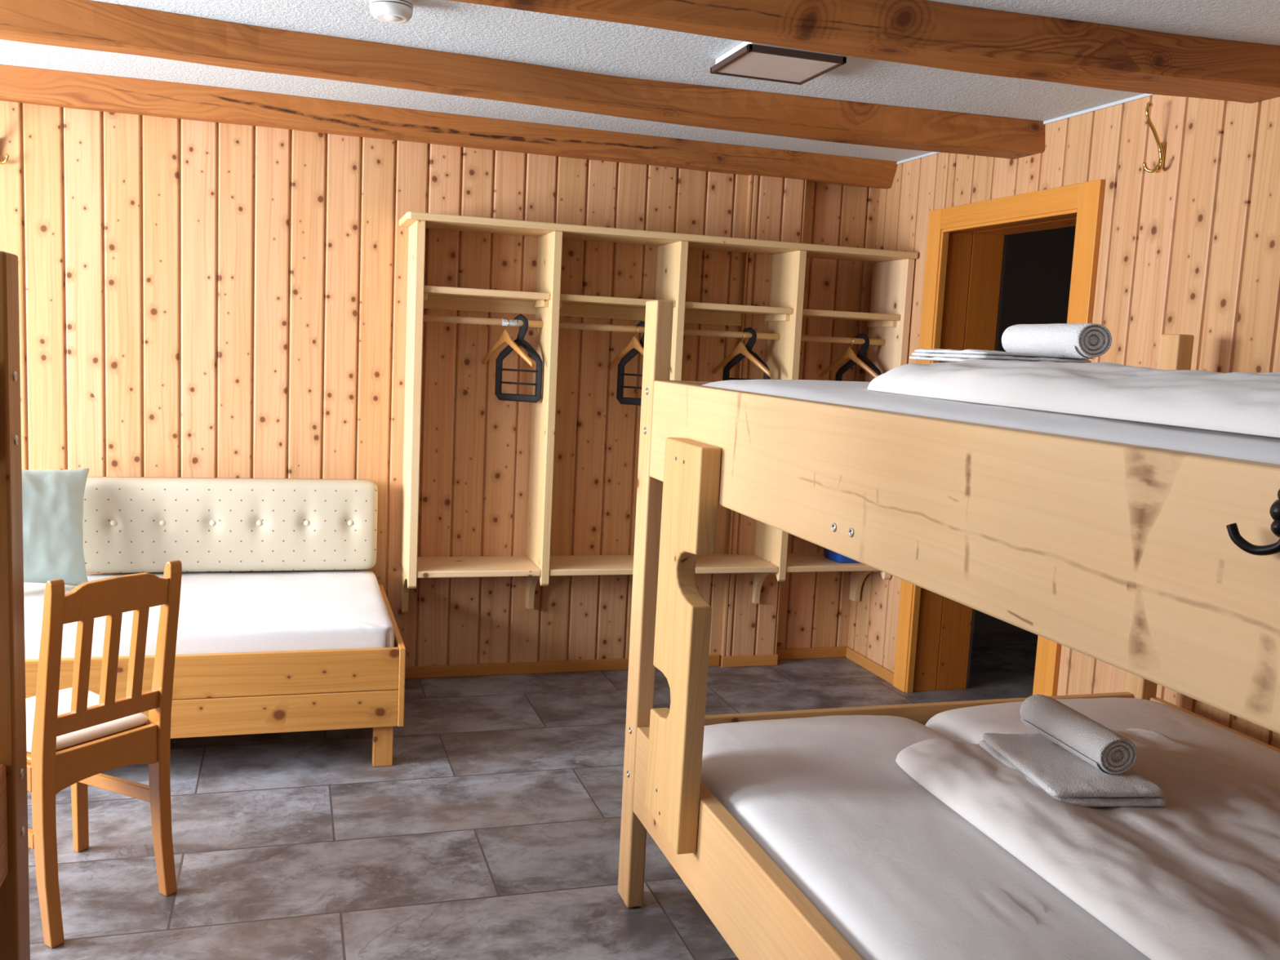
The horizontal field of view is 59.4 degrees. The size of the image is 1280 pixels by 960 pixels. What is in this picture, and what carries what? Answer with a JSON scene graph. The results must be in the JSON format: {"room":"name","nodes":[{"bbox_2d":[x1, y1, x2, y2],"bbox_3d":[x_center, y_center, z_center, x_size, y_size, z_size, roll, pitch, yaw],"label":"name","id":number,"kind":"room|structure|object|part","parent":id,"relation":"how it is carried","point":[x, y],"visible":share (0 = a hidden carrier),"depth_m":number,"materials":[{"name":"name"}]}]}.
{"room":"hostel dormitory room","nodes":[
{"label":"hostel dormitory room","id":0,"kind":"room"},
{"bbox_2d":[0,100,806,666],"bbox_3d":[-1.731,-0.343,4.752,5.145,2.489,0.100,1,7,-17],"label":"wall","id":1,"kind":"structure","parent":0,"point":[197,299],"depth_m":4.86,"materials":[{"name":"brown wood"}]},
{"bbox_2d":[0,154,9,164],"bbox_3d":[-2.483,-1.333,4.321,0.071,0.222,0.072,6,8,26],"label":"coat hook","id":2,"kind":"object","parent":1,"relation":"attached to","point":[7,156],"visible":1,"depth_m":4.34,"materials":[{"name":"gold metal"}]},
{"bbox_2d":[404,653,777,679],"bbox_3d":[-1.774,0.870,4.856,5.150,0.055,0.046,1,7,-17],"label":"baseboard","id":3,"kind":"structure","parent":1,"relation":"attached to","point":[603,664],"depth_m":5.28,"materials":[{"name":"brown wood"}]},
{"bbox_2d":[399,211,917,612],"bbox_3d":[0.085,-0.234,5.121,2.334,1.724,0.361,1,7,-17],"label":"wardrobe","id":4,"kind":"object","parent":1,"relation":"attached to","point":[888,320],"visible":0.8,"depth_m":5.00,"materials":[{"name":"brown wood"}]},
{"bbox_3d":[-0.972,-0.318,4.795,0.036,1.524,0.331,1,7,-17],"label":"panel","id":5,"kind":"part","parent":4,"relation":"part of","materials":[{"name":"brown wood"}]},
{"bbox_2d":[417,555,541,577],"bbox_3d":[-0.734,0.383,4.966,0.535,0.029,0.327,1,7,-17],"label":"shelf","id":6,"kind":"object","parent":4,"relation":"attached to","point":[481,566],"depth_m":4.89,"materials":[{"name":"brown wood"}]},
{"bbox_3d":[-0.682,-0.685,4.838,0.537,0.029,0.029,1,7,-17],"label":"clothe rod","id":7,"kind":"part","parent":4,"relation":"part of","materials":[{"name":"brown wood"}]},
{"bbox_2d":[423,285,550,301],"bbox_3d":[-0.680,-0.802,4.836,0.535,0.028,0.304,1,7,-17],"label":"shelf","id":8,"kind":"object","parent":4,"relation":"attached to","point":[431,292],"depth_m":4.74,"materials":[{"name":"brown wood"}]},
{"bbox_2d":[482,318,535,368],"bbox_3d":[-0.576,-0.601,4.888,0.344,0.207,0.036,9,9,44],"label":"wooden hanger","id":9,"kind":"object","parent":4,"relation":"hanging from","point":[505,336],"visible":1,"depth_m":4.86,"materials":[{"name":"brown wood"}]},
{"bbox_2d":[494,315,542,402],"bbox_3d":[-0.528,-0.532,4.907,0.228,0.378,0.010,5,7,20],"label":"hanger","id":10,"kind":"object","parent":4,"relation":"hanging from","point":[520,340],"visible":0.98,"depth_m":4.90,"materials":[{"name":"black plastic"}]},
{"bbox_2d":[549,555,633,576],"bbox_3d":[-0.193,0.389,5.136,0.527,0.029,0.327,1,7,-17],"label":"shelf","id":11,"kind":"object","parent":4,"relation":"attached to","point":[564,565],"depth_m":5.04,"materials":[{"name":"brown wood"}]},
{"bbox_3d":[-0.141,-0.679,5.008,0.529,0.029,0.029,1,7,-17],"label":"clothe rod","id":12,"kind":"part","parent":4,"relation":"part of","materials":[{"name":"brown wood"}]},
{"bbox_2d":[560,293,675,307],"bbox_3d":[-0.139,-0.796,5.005,0.527,0.028,0.304,1,7,-17],"label":"shelf","id":13,"kind":"object","parent":4,"relation":"attached to","point":[566,300],"depth_m":4.89,"materials":[{"name":"brown wood"}]},
{"bbox_2d":[608,324,644,369],"bbox_3d":[-0.017,-0.595,5.064,0.344,0.207,0.036,9,9,44],"label":"wooden hanger","id":14,"kind":"object","parent":4,"relation":"hanging from","point":[634,343],"visible":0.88,"depth_m":5.06,"materials":[{"name":"brown wood"}]},
{"bbox_2d":[616,321,644,405],"bbox_3d":[0.007,-0.526,5.074,0.228,0.378,0.010,5,7,20],"label":"hanger","id":15,"kind":"object","parent":4,"relation":"hanging from","point":[628,401],"visible":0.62,"depth_m":5.10,"materials":[{"name":"black plastic"}]},
{"bbox_3d":[0.004,-0.476,5.080,0.228,0.277,0.008,5,7,20],"label":"frame","id":16,"kind":"part","parent":15,"relation":"part of","materials":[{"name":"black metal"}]},
{"bbox_3d":[0.398,-0.673,5.177,0.533,0.029,0.029,1,7,-17],"label":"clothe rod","id":17,"kind":"part","parent":4,"relation":"part of","materials":[{"name":"brown wood"}]},
{"bbox_2d":[695,554,778,573],"bbox_3d":[0.346,0.395,5.305,0.531,0.029,0.327,1,7,-17],"label":"shelf","id":18,"kind":"object","parent":4,"relation":"attached to","point":[714,563],"depth_m":5.24,"materials":[{"name":"brown wood"}]},
{"bbox_2d":[684,301,792,315],"bbox_3d":[0.400,-0.791,5.174,0.531,0.028,0.304,1,7,-17],"label":"shelf","id":19,"kind":"object","parent":4,"relation":"attached to","point":[691,308],"depth_m":5.08,"materials":[{"name":"brown wood"}]},
{"bbox_2d":[713,330,773,377],"bbox_3d":[0.476,-0.589,5.218,0.344,0.207,0.036,9,9,44],"label":"wooden hanger","id":20,"kind":"object","parent":4,"relation":"hanging from","point":[740,348],"visible":1,"depth_m":5.19,"materials":[{"name":"brown wood"}]},
{"bbox_2d":[722,327,770,380],"bbox_3d":[0.498,-0.521,5.229,0.228,0.378,0.010,5,7,20],"label":"hanger","id":21,"kind":"object","parent":4,"relation":"hanging from","point":[752,340],"visible":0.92,"depth_m":5.21,"materials":[{"name":"black plastic"}]},
{"bbox_3d":[0.496,-0.471,5.234,0.228,0.277,0.008,5,7,20],"label":"frame","id":22,"kind":"part","parent":21,"relation":"part of","materials":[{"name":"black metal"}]},
{"bbox_2d":[786,552,879,572],"bbox_3d":[0.880,0.401,5.472,0.517,0.029,0.327,1,7,-17],"label":"shelf","id":23,"kind":"object","parent":4,"relation":"attached to","point":[813,562],"depth_m":5.35,"materials":[{"name":"brown wood"}]},
{"bbox_2d":[823,547,861,563],"bbox_3d":[1.014,0.321,5.484,0.215,0.137,0.215,1,7,-17],"label":"tub","id":24,"kind":"object","parent":4,"relation":"on","point":[828,553],"visible":0.15,"depth_m":5.40,"materials":[{"name":"blue plastic"}]},
{"bbox_3d":[0.932,-0.667,5.345,0.519,0.029,0.029,1,7,-17],"label":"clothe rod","id":25,"kind":"part","parent":4,"relation":"part of","materials":[{"name":"brown wood"}]},
{"bbox_2d":[819,336,878,377],"bbox_3d":[1.010,-0.583,5.386,0.344,0.207,0.036,9,9,44],"label":"wooden hanger","id":26,"kind":"object","parent":4,"relation":"hanging from","point":[849,353],"visible":0.97,"depth_m":5.37,"materials":[{"name":"brown wood"}]},
{"bbox_2d":[802,308,900,320],"bbox_3d":[0.934,-0.785,5.342,0.517,0.028,0.304,1,7,-17],"label":"shelf","id":27,"kind":"object","parent":4,"relation":"attached to","point":[893,314],"depth_m":5.23,"materials":[{"name":"brown wood"}]},
{"bbox_2d":[835,333,881,381],"bbox_3d":[1.056,-0.515,5.404,0.228,0.378,0.010,5,7,20],"label":"hanger","id":28,"kind":"object","parent":4,"relation":"hanging from","point":[864,346],"visible":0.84,"depth_m":5.39,"materials":[{"name":"black plastic"}]},
{"bbox_3d":[1.054,-0.465,5.410,0.228,0.277,0.008,5,7,20],"label":"frame","id":29,"kind":"part","parent":28,"relation":"part of","materials":[{"name":"black metal"}]},
{"bbox_3d":[1.179,-0.294,5.470,0.036,1.524,0.331,1,7,-17],"label":"panel","id":30,"kind":"part","parent":4,"relation":"part of","materials":[{"name":"brown wood"}]},
{"bbox_2d":[26,631,1038,959],"bbox_3d":[0.320,1.304,2.509,7.750,0.050,6.760,1,7,-17],"label":"floor","id":31,"kind":"structure","parent":0,"point":[491,831],"depth_m":3.48,"materials":[{"name":"tile"}]},
{"bbox_2d":[0,251,30,959],"bbox_3d":[-1.434,0.514,1.131,1.086,1.667,2.230,1,7,-17],"label":"bunk bed","id":32,"kind":"object","parent":31,"relation":"on","point":[15,936],"visible":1,"depth_m":2.24,"materials":[{"name":"wood"}]},
{"bbox_3d":[-0.995,0.811,1.303,0.038,0.237,2.020,1,7,-17],"label":"rail","id":33,"kind":"part","parent":32,"relation":"part of","materials":[{"name":"brown wood"}]},
{"bbox_2d":[26,560,182,947],"bbox_3d":[-1.539,0.662,2.992,0.504,0.930,0.429,7,8,30],"label":"wooden chair","id":34,"kind":"object","parent":31,"relation":"on","point":[77,734],"visible":0.87,"depth_m":2.86,"materials":[{"name":"brown wood"}]},
{"bbox_3d":[-1.450,0.695,2.752,0.101,0.930,0.035,7,8,30],"label":"leg","id":35,"kind":"part","parent":34,"relation":"part of","materials":[{"name":"brown wood"}]},
{"bbox_3d":[-1.638,0.870,3.281,0.040,0.440,0.036,7,8,30],"label":"leg","id":36,"kind":"part","parent":34,"relation":"part of","materials":[{"name":"brown wood"}]},
{"bbox_2d":[26,687,148,752],"bbox_3d":[-1.571,0.641,3.010,0.393,0.034,0.390,7,8,30],"label":"seat cushion","id":37,"kind":"object","parent":34,"relation":"on","point":[65,741],"depth_m":2.96,"materials":[{"name":"beige fabric"}]},
{"bbox_3d":[-1.575,0.662,3.014,0.421,0.018,0.429,7,8,30],"label":"seat frame","id":38,"kind":"part","parent":34,"relation":"part of","materials":[{"name":"brown wood"}]},
{"bbox_3d":[-1.374,0.598,2.888,0.028,0.050,0.292,7,8,30],"label":"rail","id":39,"kind":"part","parent":34,"relation":"part of","materials":[{"name":"brown wood"}]},
{"bbox_3d":[-1.321,0.290,2.829,0.033,0.096,0.292,7,8,30],"label":"crest rail","id":40,"kind":"part","parent":34,"relation":"part of","materials":[{"name":"brown wood"}]},
{"bbox_3d":[-1.283,0.670,3.030,0.101,0.930,0.035,7,8,30],"label":"leg","id":41,"kind":"part","parent":34,"relation":"part of","materials":[{"name":"brown wood"}]},
{"bbox_2d":[25,583,405,766],"bbox_3d":[-1.976,0.740,4.217,2.044,0.444,1.064,1,7,-17],"label":"frame","id":42,"kind":"object","parent":31,"relation":"on","point":[257,692],"visible":0.41,"depth_m":3.89,"materials":[{"name":"brown wood"}]},
{"bbox_2d":[23,570,394,659],"bbox_3d":[-1.963,0.519,4.196,1.968,0.158,0.995,1,7,-17],"label":"mattress","id":43,"kind":"object","parent":42,"relation":"on","point":[220,612],"visible":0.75,"depth_m":4.05,"materials":[{"name":"white fabric"}]},
{"bbox_2d":[22,468,88,586],"bbox_3d":[-2.354,0.168,4.160,0.235,0.526,0.669,9,9,40],"label":"pillow","id":44,"kind":"object","parent":43,"relation":"on","point":[52,500],"visible":0.71,"depth_m":4.23,"materials":[{"name":"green fabric"}]},
{"bbox_2d":[82,476,377,573],"bbox_3d":[-1.720,0.190,4.694,1.213,0.390,0.088,1,7,-17],"label":"cushion","id":45,"kind":"object","parent":43,"relation":"on","point":[131,524],"visible":0.88,"depth_m":4.65,"materials":[{"name":"beige fabric"}]},
{"bbox_3d":[-0.929,0.862,4.060,0.069,0.340,0.060,1,7,-17],"label":"leg","id":46,"kind":"part","parent":42,"relation":"part of","materials":[{"name":"brown wood"}]},
{"bbox_2d":[617,300,1279,959],"bbox_3d":[1.115,0.501,2.271,1.781,1.667,2.285,1,7,-17],"label":"bunk bed","id":47,"kind":"object","parent":31,"relation":"on","point":[1122,556],"visible":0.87,"depth_m":1.77,"materials":[{"name":"brown wood"}]},
{"bbox_3d":[0.012,0.354,3.062,0.048,1.667,0.099,1,7,-17],"label":"post","id":48,"kind":"part","parent":47,"relation":"part of","materials":[{"name":"brown wood"}]},
{"bbox_3d":[0.835,-0.157,3.249,1.624,0.203,0.030,1,7,-17],"label":"rail","id":49,"kind":"part","parent":47,"relation":"part of","materials":[{"name":"brown wood"}]},
{"bbox_3d":[0.314,0.922,2.078,0.044,0.240,2.086,1,7,-17],"label":"rail","id":50,"kind":"part","parent":47,"relation":"part of","materials":[{"name":"brown wood"}]},
{"bbox_3d":[0.789,0.791,3.362,1.624,0.240,0.030,1,7,-17],"label":"rail","id":51,"kind":"part","parent":47,"relation":"part of","materials":[{"name":"brown wood"}]},
{"bbox_2d":[700,715,1151,959],"bbox_3d":[0.716,0.871,2.223,0.803,0.212,2.095,1,7,-17],"label":"mattress","id":52,"kind":"object","parent":47,"relation":"on","point":[897,872],"visible":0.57,"depth_m":2.30,"materials":[{"name":"white fabric"}]},
{"bbox_3d":[0.359,-0.002,1.968,0.044,0.254,2.086,1,7,-17],"label":"rail","id":53,"kind":"part","parent":47,"relation":"part of","materials":[{"name":"brown wood"}]},
{"bbox_2d":[702,379,1279,464],"bbox_3d":[0.761,-0.054,2.112,0.803,0.197,2.095,1,7,-17],"label":"mattress","id":54,"kind":"object","parent":47,"relation":"on","point":[1264,449],"visible":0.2,"depth_m":1.64,"materials":[{"name":"white fabric"}]},
{"bbox_2d":[867,359,1279,438],"bbox_3d":[0.906,-0.155,1.916,0.796,0.080,1.669,1,7,-17],"label":"duvet","id":55,"kind":"object","parent":54,"relation":"on","point":[1237,402],"visible":1,"depth_m":1.59,"materials":[{"name":"fabric"}]},
{"bbox_2d":[909,348,1091,363],"bbox_3d":[0.831,-0.287,2.623,0.270,0.030,0.440,2,7,-7],"label":"folded towel","id":56,"kind":"object","parent":55,"relation":"on","point":[933,354],"visible":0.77,"depth_m":2.44,"materials":[{"name":"white fabric"}]},
{"bbox_2d":[1001,323,1111,359],"bbox_3d":[0.922,-0.311,2.500,0.088,0.075,0.298,1,7,-13],"label":"rolled towel","id":57,"kind":"object","parent":56,"relation":"on","point":[1072,340],"visible":0.87,"depth_m":2.41,"materials":[{"name":"white fabric"}]},
{"bbox_2d":[924,697,1279,789],"bbox_3d":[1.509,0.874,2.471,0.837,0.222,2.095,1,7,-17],"label":"pillow","id":58,"kind":"object","parent":47,"relation":"on","point":[966,725],"visible":0.24,"depth_m":3.13,"materials":[{"name":"white fabric"}]},
{"bbox_2d":[895,728,1279,959],"bbox_3d":[1.209,0.756,2.138,0.841,0.080,1.672,1,7,-17],"label":"duvet","id":59,"kind":"object","parent":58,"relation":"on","point":[1194,876],"visible":0.8,"depth_m":2.24,"materials":[{"name":"fabric"}]},
{"bbox_2d":[979,733,1166,806],"bbox_3d":[0.979,0.656,2.569,0.270,0.040,0.380,2,7,-7],"label":"folded towel","id":60,"kind":"object","parent":59,"relation":"on","point":[1064,776],"visible":0.77,"depth_m":2.47,"materials":[{"name":"white fabric"}]},
{"bbox_2d":[1019,694,1137,774],"bbox_3d":[1.016,0.590,2.619,0.101,0.086,0.318,1,7,-13],"label":"rolled towel","id":61,"kind":"object","parent":60,"relation":"on","point":[1107,750],"visible":1,"depth_m":2.55,"materials":[{"name":"white fabric"}]},
{"bbox_3d":[1.616,0.376,3.554,0.060,1.661,0.079,1,7,-17],"label":"post","id":62,"kind":"part","parent":47,"relation":"part of","materials":[{"name":"brown wood"}]},
{"bbox_3d":[1.929,0.940,2.585,0.030,0.240,2.086,1,7,-17],"label":"rail","id":63,"kind":"part","parent":47,"relation":"part of","materials":[{"name":"brown wood"}]},
{"bbox_2d":[1226,488,1279,555],"bbox_3d":[0.607,0.038,1.070,0.027,0.072,0.083,-2,8,-36],"label":"iron hook","id":64,"kind":"object","parent":47,"relation":"attached to","point":[1234,535],"visible":1,"depth_m":1.07,"materials":[{"name":"black metal"}]},
{"bbox_3d":[0.594,0.049,1.075,0.015,0.047,0.062,-4,9,-44],"label":"hook arm","id":65,"kind":"part","parent":64,"relation":"part of","materials":[{"name":"metal"}]},
{"bbox_3d":[0.614,0.037,1.057,0.014,0.066,0.052,1,7,-17],"label":"plate","id":66,"kind":"part","parent":64,"relation":"part of","materials":[{"name":"metal"}]},
{"bbox_2d":[0,0,1279,161],"bbox_3d":[0.377,-1.227,2.080,7.950,0.100,6.960,1,7,-17],"label":"ceiling","id":67,"kind":"structure","parent":0,"point":[596,46],"depth_m":3.73,"materials":[{"name":"paint"}]},
{"bbox_2d":[369,0,413,22],"bbox_3d":[-0.699,-1.326,3.157,0.120,0.062,0.120,1,7,-17],"label":"smoke detector","id":68,"kind":"object","parent":67,"relation":"attached to","point":[386,11],"visible":1,"depth_m":3.12,"materials":[{"name":"white plastic"}]},
{"bbox_2d":[0,64,897,188],"bbox_3d":[-1.437,-1.504,4.598,5.586,0.120,0.129,1,7,-17],"label":"ceiling beam","id":69,"kind":"structure","parent":67,"relation":"attached to","point":[41,86],"depth_m":4.71,"materials":[{"name":"brown wood"}]},
{"bbox_2d":[0,0,1044,159],"bbox_3d":[-1.123,-1.369,3.590,5.590,0.119,0.284,0,7,-18],"label":"ceiling beam","id":70,"kind":"structure","parent":67,"relation":"attached to","point":[86,24],"depth_m":3.80,"materials":[{"name":"brown wood"}]},
{"bbox_2d":[710,41,846,84],"bbox_3d":[0.433,-1.326,3.555,0.327,0.045,0.325,1,7,-17],"label":"ceiling lamp","id":71,"kind":"object","parent":67,"relation":"attached to","point":[753,60],"visible":0.98,"depth_m":3.52,"materials":[{"name":"white plastic"}]},
{"bbox_3d":[0.432,-1.312,3.557,0.299,0.008,0.297,1,7,-17],"label":"glass panel","id":72,"kind":"part","parent":71,"relation":"part of","materials":[{"name":"white glass"}]},
{"bbox_2d":[448,0,1279,103],"bbox_3d":[-0.823,-1.241,2.640,5.602,0.119,0.233,1,7,-14],"label":"ceiling beam","id":73,"kind":"structure","parent":67,"relation":"attached to","point":[922,33],"depth_m":3.03,"materials":[{"name":"brown wood"}]},
{"bbox_2d":[776,181,879,648],"bbox_3d":[0.929,-0.319,5.635,0.470,2.489,0.014,1,7,-17],"label":"wall","id":74,"kind":"structure","parent":0,"point":[815,607],"depth_m":5.58,"materials":[{"name":"brown wood"}]},
{"bbox_2d":[776,646,848,659],"bbox_3d":[0.868,0.890,5.763,0.445,0.055,0.016,1,7,-17],"label":"baseboard","id":75,"kind":"structure","parent":74,"relation":"attached to","point":[833,651],"depth_m":5.76,"materials":[{"name":"brown wood"}]},
{"bbox_2d":[965,226,1075,688],"bbox_3d":[2.615,-0.135,4.774,1.645,2.489,3.460,1,7,-17],"label":"wall","id":76,"kind":"structure","parent":0,"point":[1036,273],"depth_m":6.29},
{"bbox_2d":[847,94,1279,749],"bbox_3d":[2.080,0.087,2.694,0.014,2.489,6.380,1,7,-17],"label":"wall","id":77,"kind":"structure","parent":0,"point":[1191,246],"depth_m":3.79,"materials":[{"name":"brown wood"}]},
{"bbox_2d":[845,647,893,684],"bbox_3d":[1.148,0.924,5.585,0.016,0.055,0.494,1,7,-17],"label":"baseboard","id":78,"kind":"structure","parent":77,"relation":"attached to","point":[860,660],"depth_m":5.58,"materials":[{"name":"brown wood"}]},
{"bbox_2d":[893,179,1105,696],"bbox_3d":[1.587,-0.045,4.735,0.337,2.222,1.137,1,7,-17],"label":"door frame","id":79,"kind":"structure","parent":77,"relation":"in","point":[965,242],"depth_m":5.07,"materials":[{"name":"orange wood"}]},
{"bbox_3d":[1.284,-0.113,5.177,0.022,2.222,0.104,1,7,-17],"label":"casing","id":80,"kind":"part","parent":79,"relation":"part of","materials":[{"name":"orange wood"}]},
{"bbox_3d":[1.487,-1.104,4.566,0.021,0.092,0.921,1,7,-17],"label":"casing","id":81,"kind":"part","parent":79,"relation":"part of","materials":[{"name":"orange wood"}]},
{"bbox_3d":[1.588,0.018,4.203,0.022,2.222,0.112,1,7,-17],"label":"casing","id":82,"kind":"part","parent":79,"relation":"part of","materials":[{"name":"orange wood"}]},
{"bbox_2d":[896,93,1153,164],"bbox_3d":[2.132,-1.140,2.534,0.008,0.012,6.360,1,7,-17],"label":"trim","id":83,"kind":"structure","parent":77,"relation":"attached to","point":[1142,95],"depth_m":4.13,"materials":[{"name":"paint"}]},
{"bbox_2d":[1142,102,1166,173],"bbox_3d":[1.717,-1.140,3.737,0.071,0.222,0.072,7,8,29],"label":"coat hook","id":84,"kind":"object","parent":77,"relation":"attached to","point":[1161,145],"visible":1,"depth_m":3.74,"materials":[{"name":"gold metal"}]},
{"bbox_3d":[1.747,-1.087,3.755,0.012,0.085,0.022,1,7,-17],"label":"plate","id":85,"kind":"part","parent":84,"relation":"part of","materials":[{"name":"gold metal"}]}
]}

